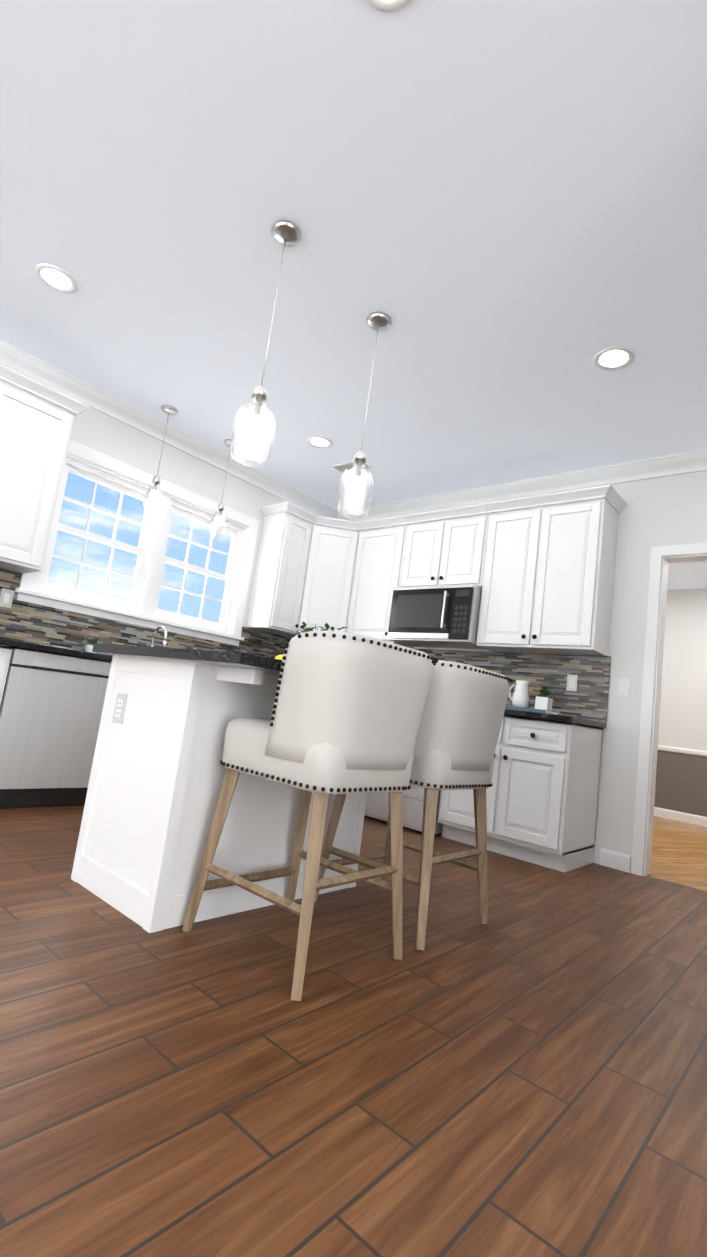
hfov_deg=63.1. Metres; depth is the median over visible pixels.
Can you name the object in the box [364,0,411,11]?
recessed light
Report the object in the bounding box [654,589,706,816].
wall
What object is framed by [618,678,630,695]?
light switch
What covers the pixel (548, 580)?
upper cabinet
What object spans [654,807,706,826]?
baseboard
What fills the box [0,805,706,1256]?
floor
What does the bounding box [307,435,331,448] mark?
recessed light
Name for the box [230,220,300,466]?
pendant light
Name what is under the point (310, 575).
upper cabinet
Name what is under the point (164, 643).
faucet
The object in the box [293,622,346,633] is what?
potted plant
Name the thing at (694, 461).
crown molding
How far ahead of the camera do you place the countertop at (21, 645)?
3.30 m
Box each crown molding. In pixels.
[0,339,339,517]
[336,449,706,521]
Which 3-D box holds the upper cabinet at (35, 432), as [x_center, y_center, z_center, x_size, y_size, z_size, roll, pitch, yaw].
[-2.231,-0.980,3.336,0.374,1.096,1.047,1,-10,41]
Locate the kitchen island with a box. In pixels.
[71,643,366,932]
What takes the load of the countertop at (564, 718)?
on the base cabinet at (542, 799)
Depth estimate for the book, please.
3.82 m
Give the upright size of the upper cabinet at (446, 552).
0.637 m
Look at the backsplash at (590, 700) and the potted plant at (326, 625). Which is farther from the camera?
the backsplash at (590, 700)
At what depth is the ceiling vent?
4.72 m
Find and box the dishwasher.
[0,649,110,807]
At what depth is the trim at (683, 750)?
6.70 m
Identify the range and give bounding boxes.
[364,785,442,834]
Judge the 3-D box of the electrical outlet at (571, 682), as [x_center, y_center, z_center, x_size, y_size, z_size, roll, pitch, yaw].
[1.549,0.385,4.080,0.072,0.115,0.008,1,-10,41]
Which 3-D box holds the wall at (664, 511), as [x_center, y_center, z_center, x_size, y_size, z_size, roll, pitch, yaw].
[1.345,0.199,4.407,4.380,2.740,0.120,1,-10,41]
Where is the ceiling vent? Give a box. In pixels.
[331,460,373,473]
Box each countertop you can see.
[0,638,112,661]
[504,709,605,727]
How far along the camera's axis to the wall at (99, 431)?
4.53 m
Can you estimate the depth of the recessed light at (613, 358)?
2.96 m
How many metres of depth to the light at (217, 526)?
4.46 m
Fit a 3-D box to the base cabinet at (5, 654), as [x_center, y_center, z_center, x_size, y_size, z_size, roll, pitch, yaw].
[-1.615,0.680,3.869,0.634,0.880,3.106,1,-10,41]
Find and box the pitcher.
[509,680,528,707]
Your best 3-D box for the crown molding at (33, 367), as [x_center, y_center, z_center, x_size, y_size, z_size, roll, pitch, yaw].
[-2.485,-1.808,3.255,0.091,0.111,7.283,1,-10,41]
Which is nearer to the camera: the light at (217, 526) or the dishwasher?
the dishwasher
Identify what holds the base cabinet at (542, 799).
on the floor
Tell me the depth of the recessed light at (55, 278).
2.92 m
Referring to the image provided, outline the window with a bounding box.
[15,440,258,645]
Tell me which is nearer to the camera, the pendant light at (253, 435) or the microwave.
the pendant light at (253, 435)
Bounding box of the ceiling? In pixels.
[0,0,706,589]
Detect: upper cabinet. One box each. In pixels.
[0,363,89,572]
[246,502,413,648]
[401,503,488,586]
[476,484,626,655]
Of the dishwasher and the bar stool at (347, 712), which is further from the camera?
the dishwasher
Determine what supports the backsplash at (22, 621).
attached to the wall at (99, 431)
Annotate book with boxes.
[505,706,557,714]
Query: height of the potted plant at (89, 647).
0.122 m
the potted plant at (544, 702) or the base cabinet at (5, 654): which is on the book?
the potted plant at (544, 702)
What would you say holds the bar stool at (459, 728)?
on the floor
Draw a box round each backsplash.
[0,568,291,658]
[415,649,610,722]
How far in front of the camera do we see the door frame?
3.74 m
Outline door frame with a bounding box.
[631,543,706,875]
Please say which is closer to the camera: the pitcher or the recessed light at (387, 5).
the recessed light at (387, 5)
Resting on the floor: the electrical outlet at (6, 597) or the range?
the range
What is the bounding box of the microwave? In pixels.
[387,584,486,649]
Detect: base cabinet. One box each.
[0,645,110,705]
[438,715,602,871]
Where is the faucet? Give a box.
[150,625,166,646]
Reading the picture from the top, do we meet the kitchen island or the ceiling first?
the ceiling
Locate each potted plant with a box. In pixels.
[84,637,99,652]
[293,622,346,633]
[535,683,552,710]
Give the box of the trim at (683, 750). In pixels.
[658,745,706,756]
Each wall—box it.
[0,379,335,633]
[336,470,706,872]
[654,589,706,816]
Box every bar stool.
[182,630,437,1000]
[314,660,512,949]
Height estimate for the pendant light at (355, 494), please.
1.040 m
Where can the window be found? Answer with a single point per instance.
(150, 550)
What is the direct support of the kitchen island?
on the floor
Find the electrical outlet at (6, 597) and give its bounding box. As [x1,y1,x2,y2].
[0,588,14,607]
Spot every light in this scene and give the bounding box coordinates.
[35,263,76,293]
[144,405,177,512]
[210,439,230,536]
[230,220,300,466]
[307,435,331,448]
[337,312,390,518]
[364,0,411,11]
[593,346,634,370]
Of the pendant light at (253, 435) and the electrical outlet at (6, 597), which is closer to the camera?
the pendant light at (253, 435)
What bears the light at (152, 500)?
hanging from the ceiling
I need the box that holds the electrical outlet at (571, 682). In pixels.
[566,674,577,690]

